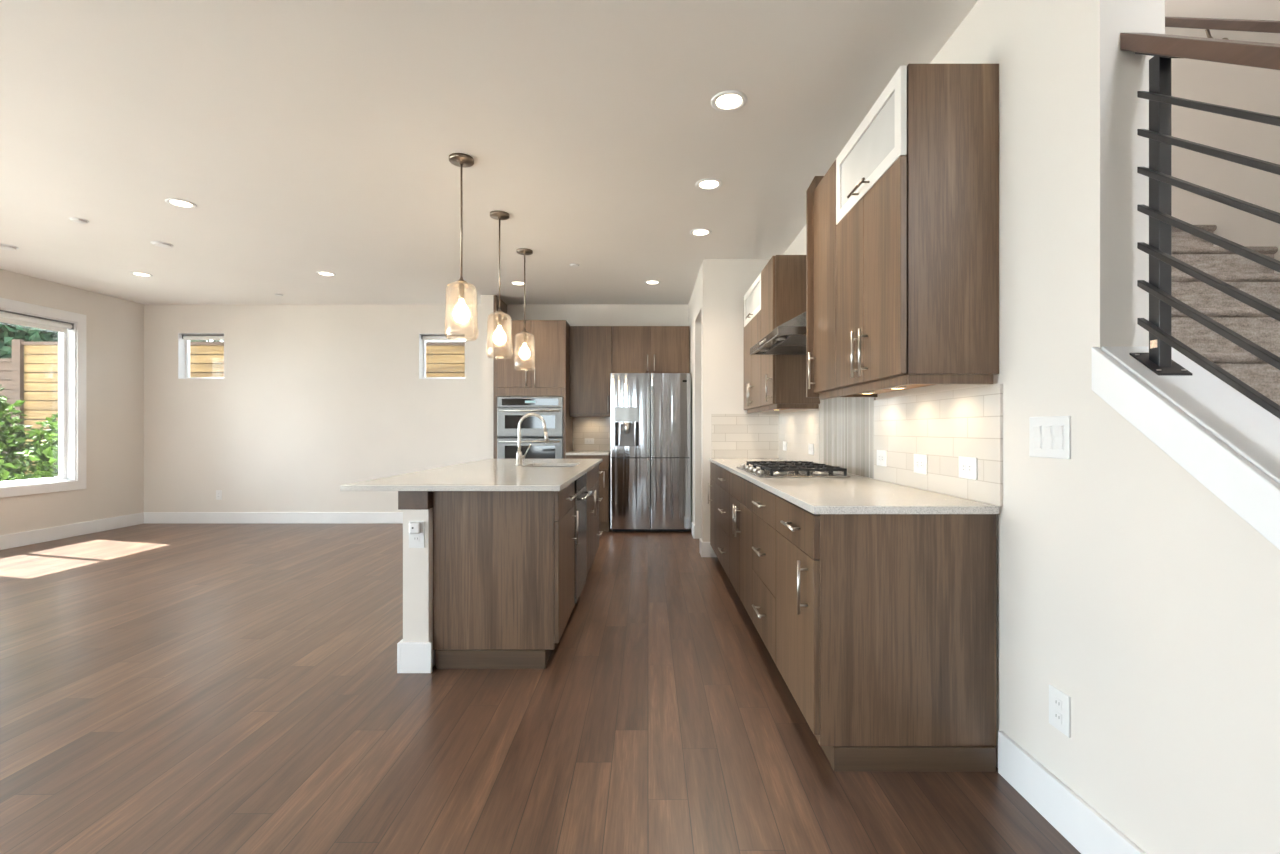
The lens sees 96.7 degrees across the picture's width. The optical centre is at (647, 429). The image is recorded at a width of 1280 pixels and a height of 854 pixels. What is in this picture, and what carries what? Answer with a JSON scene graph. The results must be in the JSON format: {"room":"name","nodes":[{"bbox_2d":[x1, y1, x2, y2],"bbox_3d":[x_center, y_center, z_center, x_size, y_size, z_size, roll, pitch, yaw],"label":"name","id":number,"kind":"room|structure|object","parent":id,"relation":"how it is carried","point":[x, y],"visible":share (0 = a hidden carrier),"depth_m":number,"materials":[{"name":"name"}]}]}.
{"room":"open-plan kitchen","nodes":[
{"label":"open-plan kitchen","id":0,"kind":"room"},
{"bbox_2d":[0,269,143,535],"bbox_3d":[-6.395,-0.202,1.815,0.150,2.743,10.630,0,0,0],"label":"wall","id":1,"kind":"structure","parent":0,"point":[114,326],"depth_m":6.59,"materials":[{"name":"paint"}]},
{"bbox_2d":[0,298,85,497],"bbox_3d":[-6.386,-0.315,5.568,0.168,1.950,1.636,0,0,0],"label":"window","id":2,"kind":"structure","parent":1,"relation":"in","point":[71,344],"depth_m":6.27,"materials":[{"name":"white paint"}]},
{"bbox_2d":[0,310,73,332],"bbox_3d":[-6.355,-1.119,5.568,0.060,0.111,1.408,0,0,0],"label":"roller blind","id":3,"kind":"object","parent":2,"relation":"attached to","point":[5,316],"visible":1,"depth_m":5.90,"materials":[{"name":"fabric"}]},
{"bbox_2d":[0,512,143,549],"bbox_3d":[-6.311,1.100,5.165,0.015,0.140,3.929,0,0,0],"label":"baseboard","id":4,"kind":"structure","parent":1,"relation":"attached to","point":[19,539],"depth_m":6.18,"materials":[{"name":"white paint"}]},
{"bbox_2d":[144,304,687,511],"bbox_3d":[-2.543,-0.202,7.205,7.854,2.743,0.150,0,0,0],"label":"wall","id":5,"kind":"structure","parent":0,"point":[311,400],"depth_m":7.13,"materials":[{"name":"paint"}]},
{"bbox_2d":[178,333,223,378],"bbox_3d":[-5.600,-0.927,7.205,0.579,0.574,0.150,0,0,0],"label":"window","id":6,"kind":"structure","parent":5,"relation":"in","point":[183,345],"depth_m":7.20,"materials":[{"name":"white paint"}]},
{"bbox_2d":[182,335,223,339],"bbox_3d":[-5.600,-1.167,7.200,0.564,0.067,0.040,0,0,0],"label":"roller blind","id":7,"kind":"object","parent":6,"relation":"attached to","point":[184,337],"visible":0.75,"depth_m":7.18,"materials":[{"name":"fabric"}]},
{"bbox_2d":[216,490,221,499],"bbox_3d":[-5.375,0.814,7.125,0.072,0.118,0.008,0,0,0],"label":"power outlet","id":8,"kind":"object","parent":5,"relation":"attached to","point":[218,492],"visible":1,"depth_m":7.12,"materials":[{"name":"white plastic"}]},
{"bbox_2d":[144,512,402,523],"bbox_3d":[-4.126,1.100,7.122,4.356,0.140,0.015,0,0,0],"label":"baseboard","id":9,"kind":"structure","parent":5,"relation":"attached to","point":[149,517],"depth_m":7.11,"materials":[{"name":"white paint"}]},
{"bbox_2d":[419,333,464,378],"bbox_3d":[-2.580,-0.925,7.205,0.579,0.569,0.150,0,0,0],"label":"window","id":10,"kind":"structure","parent":5,"relation":"in","point":[422,344],"depth_m":7.19,"materials":[{"name":"white paint"}]},
{"bbox_2d":[421,335,464,340],"bbox_3d":[-2.580,-1.161,7.200,0.564,0.067,0.040,0,0,0],"label":"roller blind","id":11,"kind":"object","parent":10,"relation":"attached to","point":[424,337],"visible":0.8,"depth_m":7.18,"materials":[{"name":"fabric"}]},
{"bbox_2d":[570,326,611,416],"bbox_3d":[-0.687,-0.702,6.945,0.505,1.087,0.366,0,0,0],"label":"upper cabinet","id":12,"kind":"object","parent":5,"relation":"attached to","point":[590,346],"visible":0.82,"depth_m":6.80,"materials":[{"name":"brown wood"}]},
{"bbox_2d":[573,417,609,450],"bbox_3d":[-0.686,0.051,7.125,0.497,0.418,0.009,0,0,0],"label":"tile backsplash","id":13,"kind":"structure","parent":5,"relation":"attached to","point":[598,428],"depth_m":7.12,"materials":[{"name":"beige tile"}]},
{"bbox_2d":[585,438,593,443],"bbox_3d":[-0.735,0.140,7.115,0.118,0.070,0.008,0,0,0],"label":"power outlet","id":14,"kind":"object","parent":13,"relation":"attached to","point":[587,440],"visible":1,"depth_m":7.11,"materials":[{"name":"white plastic"}]},
{"bbox_2d":[612,326,689,374],"bbox_3d":[0.034,-0.961,6.945,0.931,0.569,0.366,0,0,0],"label":"upper cabinet","id":15,"kind":"object","parent":5,"relation":"attached to","point":[635,349],"visible":0.89,"depth_m":6.80,"materials":[{"name":"brown wood"}]},
{"bbox_2d":[403,508,434,666],"bbox_3d":[-1.124,0.777,3.926,0.124,0.785,2.348,0,0,0],"label":"wall","id":16,"kind":"structure","parent":0,"point":[417,562],"depth_m":2.75,"materials":[{"name":"paint"}]},
{"bbox_2d":[397,639,431,672],"bbox_3d":[-1.124,1.097,3.924,0.164,0.145,2.382,0,0,0],"label":"baseboard","id":17,"kind":"structure","parent":16,"relation":"attached to","point":[412,657],"depth_m":2.73,"materials":[{"name":"white paint"}]},
{"bbox_2d":[398,491,432,509],"bbox_3d":[-1.135,0.336,3.922,0.145,0.096,2.355,0,0,0],"label":"trim","id":18,"kind":"structure","parent":16,"relation":"on","point":[407,500],"depth_m":2.75,"materials":[{"name":"brown wood"}]},
{"bbox_2d":[409,521,423,547],"bbox_3d":[-1.118,0.505,2.747,0.075,0.130,0.008,0,0,0],"label":"power outlet","id":19,"kind":"object","parent":16,"relation":"attached to","point":[415,540],"visible":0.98,"depth_m":2.75,"materials":[{"name":"white plastic"}]},
{"bbox_2d":[409,522,420,533],"bbox_3d":[-1.118,0.470,2.730,0.054,0.056,0.027,0,0,0],"label":"plug","id":20,"kind":"object","parent":19,"relation":"attached to","point":[414,527],"visible":1,"depth_m":2.72,"materials":[{"name":"white plastic"}]},
{"bbox_2d":[413,536,418,541],"bbox_3d":[-1.118,0.525,2.745,0.031,0.029,0.002,0,0,0],"label":"socket","id":21,"kind":"object","parent":19,"relation":"attached to","point":[415,538],"depth_m":2.74,"materials":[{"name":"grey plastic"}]},
{"bbox_2d":[481,295,492,459],"bbox_3d":[-1.873,-0.201,6.880,0.146,2.742,0.499,0,0,0],"label":"wall","id":22,"kind":"structure","parent":0,"point":[486,300],"depth_m":6.63,"materials":[{"name":"paint"}]},
{"bbox_2d":[0,0,977,303],"bbox_3d":[-2.543,-1.622,1.815,7.854,0.142,10.930,0,0,0],"label":"ceiling","id":23,"kind":"structure","parent":0,"point":[306,138],"depth_m":3.06,"materials":[{"name":"paint"}]},
{"bbox_2d":[130,272,152,276],"bbox_3d":[-5.110,-1.569,5.740,0.172,0.006,0.172,0,0,0],"label":"recessed light","id":24,"kind":"object","parent":23,"relation":"in","point":[133,273],"visible":1,"depth_m":5.74,"materials":[{"name":"white paint"}]},
{"bbox_2d":[165,198,196,207],"bbox_3d":[-3.236,-1.569,3.943,0.172,0.006,0.172,0,0,0],"label":"recessed light","id":25,"kind":"object","parent":23,"relation":"in","point":[173,201],"visible":1,"depth_m":3.94,"materials":[{"name":"white paint"}]},
{"bbox_2d":[316,271,335,275],"bbox_3d":[-3.236,-1.569,5.720,0.172,0.006,0.172,0,0,0],"label":"recessed light","id":26,"kind":"object","parent":23,"relation":"in","point":[324,273],"visible":1,"depth_m":5.71,"materials":[{"name":"white paint"}]},
{"bbox_2d":[449,153,473,322],"bbox_3d":[-1.081,-1.048,3.297,0.185,1.048,0.185,0,0,0],"label":"pendant lamp","id":27,"kind":"object","parent":23,"relation":"hanging from","point":[461,314],"visible":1,"depth_m":3.29,"materials":[{"name":"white glass"}]},
{"bbox_2d":[458,283,463,298],"bbox_3d":[-1.081,-0.806,3.297,0.033,0.092,0.033,0,0,0],"label":"socket","id":28,"kind":"object","parent":27,"relation":"attached to","point":[461,285],"depth_m":3.28,"materials":[{"name":"brown metal"}]},
{"bbox_2d":[490,211,508,344],"bbox_3d":[-1.081,-1.048,4.144,0.185,1.048,0.185,0,0,0],"label":"pendant lamp","id":29,"kind":"object","parent":23,"relation":"hanging from","point":[499,337],"visible":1,"depth_m":4.13,"materials":[{"name":"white glass"}]},
{"bbox_2d":[497,313,501,325],"bbox_3d":[-1.081,-0.806,4.144,0.033,0.092,0.033,0,0,0],"label":"socket","id":30,"kind":"object","parent":29,"relation":"attached to","point":[499,315],"depth_m":4.13,"materials":[{"name":"brown metal"}]},
{"bbox_2d":[510,281,525,285],"bbox_3d":[-1.390,-1.569,6.090,0.172,0.006,0.172,0,0,0],"label":"recessed light","id":31,"kind":"object","parent":23,"relation":"in","point":[519,283],"visible":0.96,"depth_m":6.09,"materials":[{"name":"white paint"}]},
{"bbox_2d":[517,248,532,358],"bbox_3d":[-1.081,-1.048,4.987,0.185,1.048,0.185,0,0,0],"label":"pendant lamp","id":32,"kind":"object","parent":23,"relation":"hanging from","point":[524,353],"visible":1,"depth_m":4.97,"materials":[{"name":"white glass"}]},
{"bbox_2d":[523,333,526,342],"bbox_3d":[-1.081,-0.806,4.987,0.033,0.092,0.033,0,0,0],"label":"socket","id":33,"kind":"object","parent":32,"relation":"attached to","point":[524,334],"depth_m":4.97,"materials":[{"name":"brown metal"}]},
{"bbox_2d":[644,280,660,284],"bbox_3d":[0.048,-1.569,6.050,0.172,0.006,0.172,0,0,0],"label":"recessed light","id":34,"kind":"object","parent":23,"relation":"in","point":[652,282],"visible":1,"depth_m":6.05,"materials":[{"name":"white paint"}]},
{"bbox_2d":[690,228,711,235],"bbox_3d":[0.420,-1.569,4.520,0.172,0.006,0.172,0,0,0],"label":"recessed light","id":35,"kind":"object","parent":23,"relation":"in","point":[700,231],"visible":1,"depth_m":4.51,"materials":[{"name":"white paint"}]},
{"bbox_2d":[696,178,722,189],"bbox_3d":[0.390,-1.569,3.638,0.172,0.006,0.172,0,0,0],"label":"recessed light","id":36,"kind":"object","parent":23,"relation":"in","point":[708,183],"visible":1,"depth_m":3.63,"materials":[{"name":"white paint"}]},
{"bbox_2d":[711,90,746,111],"bbox_3d":[0.387,-1.569,2.720,0.172,0.006,0.172,0,0,0],"label":"recessed light","id":37,"kind":"object","parent":23,"relation":"in","point":[725,101],"visible":1,"depth_m":2.71,"materials":[{"name":"white paint"}]},
{"bbox_2d":[0,524,1080,853],"bbox_3d":[-1.820,1.200,1.815,9.300,0.060,10.930,0,0,0],"label":"floor","id":38,"kind":"structure","parent":0,"point":[165,688],"depth_m":2.26,"materials":[{"name":"brown wood"}]},
{"bbox_2d":[493,295,506,458],"bbox_3d":[-1.782,-0.200,6.874,0.035,2.740,0.508,0,0,0],"label":"end panel","id":39,"kind":"object","parent":38,"relation":"on","point":[503,305],"visible":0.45,"depth_m":6.62,"materials":[{"name":"brown wood"}]},
{"bbox_2d":[433,481,577,668],"bbox_3d":[-0.730,0.729,3.097,0.655,0.882,0.624,0,0,0],"label":"base cabinet","id":40,"kind":"object","parent":38,"relation":"on","point":[504,561],"visible":0.84,"depth_m":2.80,"materials":[{"name":"brown wood"}]},
{"bbox_2d":[340,459,602,490],"bbox_3d":[-0.927,0.273,3.910,1.031,0.027,2.490,0,0,0],"label":"countertop","id":41,"kind":"structure","parent":40,"relation":"on","point":[486,474],"depth_m":3.11,"materials":[{"name":"stone"}]},
{"bbox_2d":[515,413,548,464],"bbox_3d":[-0.853,0.066,4.200,0.250,0.386,0.056,0,0,0],"label":"faucet","id":42,"kind":"object","parent":41,"relation":"on","point":[519,456],"visible":0.98,"depth_m":4.19,"materials":[{"name":"silver metal"}]},
{"bbox_2d":[496,320,572,458],"bbox_3d":[-1.341,-0.045,6.805,0.799,2.431,0.646,0,0,0],"label":"tall cabinet","id":43,"kind":"object","parent":38,"relation":"on","point":[546,372],"visible":0.66,"depth_m":6.52,"materials":[{"name":"brown wood"}]},
{"bbox_2d":[497,397,562,458],"bbox_3d":[-1.346,0.171,6.742,0.746,1.101,0.616,0,0,0],"label":"wall oven","id":44,"kind":"object","parent":43,"relation":"in","point":[510,410],"visible":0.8,"depth_m":6.49,"materials":[{"name":"grey metal"}]},
{"bbox_2d":[574,473,592,603],"bbox_3d":[-0.699,0.734,3.692,0.643,0.872,0.559,0,0,0],"label":"dishwasher","id":45,"kind":"object","parent":38,"relation":"on","point":[581,491],"visible":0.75,"depth_m":3.61,"materials":[{"name":"grey metal"}]},
{"bbox_2d":[566,455,610,530],"bbox_3d":[-0.695,0.729,6.795,0.489,0.882,0.665,0,0,0],"label":"base cabinet","id":46,"kind":"object","parent":38,"relation":"on","point":[604,477],"visible":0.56,"depth_m":6.50,"materials":[{"name":"brown wood"}]},
{"bbox_2d":[566,451,609,454],"bbox_3d":[-0.692,0.274,6.807,0.496,0.028,0.644,0,0,0],"label":"countertop","id":47,"kind":"structure","parent":46,"relation":"on","point":[570,452],"depth_m":6.49,"materials":[{"name":"stone"}]},
{"bbox_2d":[586,466,595,573],"bbox_3d":[-0.730,0.729,4.378,0.655,0.882,0.804,0,0,0],"label":"base cabinet","id":48,"kind":"object","parent":38,"relation":"on","point":[591,475],"visible":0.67,"depth_m":4.42,"materials":[{"name":"brown wood"}]},
{"bbox_2d":[595,464,602,552],"bbox_3d":[-0.730,0.729,4.955,0.655,0.882,0.349,0,0,0],"label":"base cabinet","id":49,"kind":"object","parent":38,"relation":"on","point":[597,466],"visible":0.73,"depth_m":4.96,"materials":[{"name":"brown wood"}]},
{"bbox_2d":[610,373,690,530],"bbox_3d":[0.030,0.263,6.768,0.916,1.815,0.664,0,0,0],"label":"refrigerator","id":50,"kind":"object","parent":38,"relation":"on","point":[650,415],"visible":1,"depth_m":6.46,"materials":[{"name":"grey metal"}]},
{"bbox_2d":[708,462,719,560],"bbox_3d":[0.868,0.729,4.867,0.669,0.882,0.714,0,0,0],"label":"base cabinet","id":51,"kind":"object","parent":38,"relation":"on","point":[714,485],"visible":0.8,"depth_m":4.88,"materials":[{"name":"brown wood"}]},
{"bbox_2d":[718,467,729,579],"bbox_3d":[0.868,0.729,4.248,0.669,0.882,0.522,0,0,0],"label":"base cabinet","id":52,"kind":"object","parent":38,"relation":"on","point":[724,549],"visible":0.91,"depth_m":4.19,"materials":[{"name":"brown wood"}]},
{"bbox_2d":[730,472,753,619],"bbox_3d":[0.868,0.729,3.553,0.669,0.882,0.868,0,0,0],"label":"base cabinet","id":53,"kind":"object","parent":38,"relation":"on","point":[740,488],"visible":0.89,"depth_m":3.47,"materials":[{"name":"brown wood"}]},
{"bbox_2d":[752,484,776,663],"bbox_3d":[0.868,0.729,2.832,0.669,0.882,0.572,0,0,0],"label":"base cabinet","id":54,"kind":"object","parent":38,"relation":"on","point":[764,530],"visible":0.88,"depth_m":2.78,"materials":[{"name":"brown wood"}]},
{"bbox_2d":[776,496,995,771],"bbox_3d":[0.868,0.729,2.246,0.669,0.882,0.598,0,0,0],"label":"base cabinet","id":55,"kind":"object","parent":38,"relation":"on","point":[886,623],"visible":0.96,"depth_m":1.96,"materials":[{"name":"brown wood"}]},
{"bbox_2d":[709,458,998,513],"bbox_3d":[0.882,0.274,3.589,0.634,0.028,3.298,0,0,0],"label":"countertop","id":56,"kind":"structure","parent":55,"relation":"on","point":[856,494],"depth_m":2.29,"materials":[{"name":"stone"}]},
{"bbox_2d":[736,461,850,477],"bbox_3d":[0.855,0.234,3.500,0.500,0.051,0.800,0,0,0],"label":"gas cooktop","id":57,"kind":"object","parent":56,"relation":"in","point":[761,469],"visible":1,"depth_m":3.25,"materials":[{"name":"silver metal"}]},
{"bbox_2d":[1171,225,1279,404],"bbox_3d":[2.056,0.090,2.054,1.344,2.159,4.482,0,0,0],"label":"staircase","id":58,"kind":"structure","parent":38,"relation":"on","point":[1255,279],"depth_m":2.20,"materials":[{"name":"carpet"}]},
{"bbox_2d":[688,264,701,538],"bbox_3d":[0.567,-0.196,6.245,0.119,2.752,1.768,0,0,0],"label":"wall","id":59,"kind":"structure","parent":0,"point":[695,303],"depth_m":6.13,"materials":[{"name":"paint"}]},
{"bbox_2d":[692,522,694,538],"bbox_3d":[0.498,1.100,6.265,0.016,0.140,0.270,0,0,0],"label":"baseboard","id":60,"kind":"structure","parent":59,"relation":"attached to","point":[693,525],"depth_m":6.13,"materials":[{"name":"white paint"}]},
{"bbox_2d":[699,538,702,554],"bbox_3d":[0.498,1.100,5.330,0.016,0.140,0.180,0,0,0],"label":"baseboard","id":61,"kind":"structure","parent":59,"relation":"attached to","point":[700,539],"depth_m":5.33,"materials":[{"name":"white paint"}]},
{"bbox_2d":[702,259,778,541],"bbox_3d":[0.858,-0.201,5.300,0.703,2.742,0.120,0,0,0],"label":"wall","id":62,"kind":"structure","parent":0,"point":[725,282],"depth_m":5.24,"materials":[{"name":"paint"}]},
{"bbox_2d":[701,542,716,556],"bbox_3d":[0.575,1.100,5.231,0.170,0.140,0.015,0,0,0],"label":"baseboard","id":63,"kind":"structure","parent":62,"relation":"attached to","point":[706,549],"depth_m":5.22,"materials":[{"name":"white paint"}]},
{"bbox_2d":[712,414,778,457],"bbox_3d":[0.897,0.056,5.234,0.624,0.408,0.009,0,0,0],"label":"tile backsplash","id":64,"kind":"structure","parent":62,"relation":"attached to","point":[733,435],"depth_m":5.23,"materials":[{"name":"beige tile"}]},
{"bbox_2d":[779,0,1279,853],"bbox_3d":[1.297,-1.430,3.422,0.174,5.200,7.413,0,0,0],"label":"wall","id":65,"kind":"structure","parent":0,"point":[1126,586],"depth_m":1.52,"materials":[{"name":"paint"}]},
{"bbox_2d":[744,273,784,413],"bbox_3d":[1.020,-0.685,4.810,0.376,1.073,0.857,0,0,0],"label":"upper cabinet","id":66,"kind":"object","parent":65,"relation":"attached to","point":[752,298],"visible":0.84,"depth_m":4.74,"materials":[{"name":"brown wood"}]},
{"bbox_2d":[750,312,805,354],"bbox_3d":[0.956,-0.886,3.537,0.504,0.728,0.850,0,0,0],"label":"range hood","id":67,"kind":"object","parent":65,"relation":"attached to","point":[789,338],"visible":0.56,"depth_m":3.38,"materials":[{"name":"silver metal"}]},
{"bbox_2d":[761,255,819,410],"bbox_3d":[1.020,-0.685,4.174,0.376,1.073,0.412,0,0,0],"label":"upper cabinet","id":68,"kind":"object","parent":65,"relation":"attached to","point":[783,278],"visible":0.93,"depth_m":3.97,"materials":[{"name":"brown wood"}]},
{"bbox_2d":[779,409,818,462],"bbox_3d":[1.204,0.056,4.608,0.009,0.406,1.242,0,0,0],"label":"tile backsplash","id":69,"kind":"structure","parent":65,"relation":"attached to","point":[801,428],"depth_m":4.51,"materials":[{"name":"beige tile"}]},
{"bbox_2d":[783,441,786,450],"bbox_3d":[1.195,0.140,4.980,0.008,0.080,0.118,0,0,0],"label":"power outlet","id":70,"kind":"object","parent":69,"relation":"attached to","point":[784,442],"visible":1,"depth_m":4.96,"materials":[{"name":"white plastic"}]},
{"bbox_2d":[808,443,813,454],"bbox_3d":[1.195,0.140,4.180,0.008,0.080,0.118,0,0,0],"label":"power outlet","id":71,"kind":"object","parent":69,"relation":"attached to","point":[810,446],"visible":1,"depth_m":4.16,"materials":[{"name":"white plastic"}]},
{"bbox_2d":[819,397,875,478],"bbox_3d":[1.204,-0.130,3.503,0.009,0.780,0.964,0,0,0],"label":"tile backsplash","id":72,"kind":"structure","parent":65,"relation":"attached to","point":[846,424],"depth_m":3.39,"materials":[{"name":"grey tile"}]},
{"bbox_2d":[806,160,904,399],"bbox_3d":[1.020,-0.748,2.824,0.376,1.178,0.376,0,0,0],"label":"upper cabinet","id":73,"kind":"object","parent":65,"relation":"attached to","point":[821,193],"visible":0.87,"depth_m":2.87,"materials":[{"name":"brown wood"}]},
{"bbox_2d":[836,64,998,395],"bbox_3d":[1.020,-0.710,2.295,0.376,1.102,0.676,0,0,0],"label":"upper cabinet","id":74,"kind":"object","parent":65,"relation":"attached to","point":[917,180],"visible":1,"depth_m":1.96,"materials":[{"name":"brown wood"}]},
{"bbox_2d":[889,386,905,388],"bbox_3d":[1.080,-0.183,2.460,0.068,0.011,0.068,0,0,0],"label":"puck light","id":75,"kind":"object","parent":74,"relation":"attached to","point":[899,387],"visible":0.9,"depth_m":2.44,"materials":[{"name":"silver metal"}]},
{"bbox_2d":[874,384,1002,505],"bbox_3d":[1.204,0.051,2.479,0.009,0.416,1.082,0,0,0],"label":"tile backsplash","id":76,"kind":"structure","parent":65,"relation":"attached to","point":[944,426],"depth_m":2.29,"materials":[{"name":"beige tile"}]},
{"bbox_2d":[877,450,886,466],"bbox_3d":[1.195,0.144,2.914,0.008,0.080,0.118,0,0,0],"label":"power outlet","id":77,"kind":"object","parent":76,"relation":"attached to","point":[881,454],"visible":1,"depth_m":2.90,"materials":[{"name":"white plastic"}]},
{"bbox_2d":[914,454,926,473],"bbox_3d":[1.195,0.149,2.500,0.008,0.084,0.118,0,0,0],"label":"power outlet","id":78,"kind":"object","parent":76,"relation":"attached to","point":[920,461],"visible":1,"depth_m":2.49,"materials":[{"name":"white plastic"}]},
{"bbox_2d":[959,456,976,479],"bbox_3d":[1.195,0.142,2.130,0.008,0.082,0.118,0,0,0],"label":"power outlet","id":79,"kind":"object","parent":76,"relation":"attached to","point":[967,465],"visible":1,"depth_m":2.12,"materials":[{"name":"white plastic"}]},
{"bbox_2d":[961,464,965,471],"bbox_3d":[1.192,0.142,2.150,0.002,0.029,0.031,0,0,0],"label":"socket","id":80,"kind":"object","parent":79,"relation":"attached to","point":[963,466],"depth_m":2.15,"materials":[{"name":"grey plastic"}]},
{"bbox_2d":[967,464,971,471],"bbox_3d":[1.192,0.142,2.110,0.002,0.029,0.031,0,0,0],"label":"socket","id":81,"kind":"object","parent":79,"relation":"attached to","point":[969,466],"depth_m":2.11,"materials":[{"name":"grey plastic"}]},
{"bbox_2d":[1029,416,1069,458],"bbox_3d":[1.204,0.021,1.712,0.011,0.125,0.170,0,0,0],"label":"light switch","id":82,"kind":"object","parent":65,"relation":"attached to","point":[1049,436],"visible":1,"depth_m":1.70,"materials":[{"name":"white plastic"}]},
{"bbox_2d":[1049,684,1069,737],"bbox_3d":[1.205,0.822,1.669,0.008,0.118,0.083,0,0,0],"label":"power outlet","id":83,"kind":"object","parent":65,"relation":"attached to","point":[1059,702],"visible":1,"depth_m":1.66,"materials":[{"name":"white plastic"}]},
{"bbox_2d":[1054,696,1061,710],"bbox_3d":[1.203,0.802,1.669,0.002,0.029,0.031,0,0,0],"label":"socket","id":84,"kind":"object","parent":83,"relation":"attached to","point":[1057,699],"depth_m":1.67,"materials":[{"name":"grey plastic"}]},
{"bbox_2d":[1054,710,1061,723],"bbox_3d":[1.203,0.842,1.669,0.002,0.029,0.031,0,0,0],"label":"socket","id":85,"kind":"object","parent":83,"relation":"attached to","point":[1057,713],"depth_m":1.67,"materials":[{"name":"grey plastic"}]},
{"bbox_2d":[998,731,1145,853],"bbox_3d":[1.202,1.098,0.822,0.015,0.144,2.243,0,0,0],"label":"baseboard","id":86,"kind":"structure","parent":65,"relation":"attached to","point":[1088,831],"depth_m":1.66,"materials":[{"name":"white paint"}]},
{"bbox_2d":[1092,347,1279,549],"bbox_3d":[1.200,0.484,0.642,0.019,1.416,1.772,0,0,0],"label":"trim","id":87,"kind":"structure","parent":65,"relation":"attached to","point":[1243,487],"depth_m":1.24,"materials":[{"name":"white paint"}]},
{"bbox_2d":[1101,346,1279,483],"bbox_3d":[1.305,0.446,0.638,0.190,1.339,1.765,0,0,0],"label":"trim","id":88,"kind":"structure","parent":65,"relation":"attached to","point":[1246,427],"depth_m":1.29,"materials":[{"name":"white paint"}]},
{"bbox_2d":[1120,33,1279,418],"bbox_3d":[1.297,-0.042,0.661,0.084,2.040,1.722,0,0,0],"label":"stair railing","id":89,"kind":"object","parent":88,"relation":"on","point":[1164,47],"visible":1,"depth_m":1.35,"materials":[{"name":"black metal"}]},
{"bbox_2d":[1165,0,1279,272],"bbox_3d":[2.790,-1.430,0.750,0.120,5.200,8.500,0,0,0],"label":"wall","id":90,"kind":"structure","parent":0,"point":[1255,89],"depth_m":2.67,"materials":[{"name":"paint"}]},
{"bbox_2d":[1165,16,1279,39],"bbox_3d":[2.679,-1.283,1.850,0.099,2.252,2.900,0,0,0],"label":"wall handrail","id":91,"kind":"object","parent":90,"relation":"attached to","point":[1266,26],"visible":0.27,"depth_m":2.60,"materials":[{"name":"brown wood"}]},
{"label":"outside","id":92,"kind":"structure","parent":0,"visible":0},
{"bbox_3d":[-5.000,1.445,2.500,50.000,0.150,55.000,0,0,0],"label":"ground","id":93,"kind":"structure","parent":92,"visible":0},
{"bbox_2d":[0,358,11,470],"bbox_3d":[-11.530,0.175,8.152,4.940,2.390,0.095,0,0,0],"label":"fence","id":94,"kind":"object","parent":93,"relation":"on","point":[5,363],"visible":0.32,"depth_m":8.14,"materials":[{"name":"brown wood"}]},
{"bbox_2d":[0,450,16,481],"bbox_3d":[-7.537,0.694,6.110,1.180,1.358,1.155,0,0,0],"label":"shrub","id":95,"kind":"object","parent":93,"relation":"on","point":[4,474],"visible":0.28,"depth_m":6.39,"materials":[{"name":"green plant"}]},
{"bbox_2d":[0,385,33,480],"bbox_3d":[-8.405,0.385,7.158,0.978,1.974,1.032,0,0,0],"label":"shrub","id":96,"kind":"object","parent":93,"relation":"on","point":[15,443],"visible":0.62,"depth_m":7.26,"materials":[{"name":"green plant"}]},
{"bbox_2d":[0,322,57,428],"bbox_3d":[-11.565,-3.112,10.469,3.175,8.965,3.264,0,0,-4],"label":"conifer tree","id":97,"kind":"object","parent":93,"relation":"on","point":[8,332],"visible":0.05,"depth_m":9.93,"materials":[{"name":"green plant"}]},
{"bbox_2d":[13,413,57,479],"bbox_3d":[-7.287,0.522,7.213,1.006,1.700,0.962,0,0,0],"label":"shrub","id":98,"kind":"object","parent":93,"relation":"on","point":[45,455],"visible":0.17,"depth_m":6.90,"materials":[{"name":"green plant"}]},
{"bbox_2d":[190,340,223,341],"bbox_3d":[-12.184,-3.518,14.162,4.066,9.777,4.080,0,0,0],"label":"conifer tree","id":99,"kind":"object","parent":93,"relation":"on","point":[190,340],"visible":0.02,"depth_m":14.35,"materials":[{"name":"green plant"}]},
{"bbox_2d":[12,339,464,477],"bbox_3d":[-3.625,0.040,8.145,10.850,2.660,0.110,0,0,0],"label":"fence","id":100,"kind":"object","parent":93,"relation":"on","point":[443,359],"visible":0.15,"depth_m":8.14,"materials":[{"name":"brown wood"}]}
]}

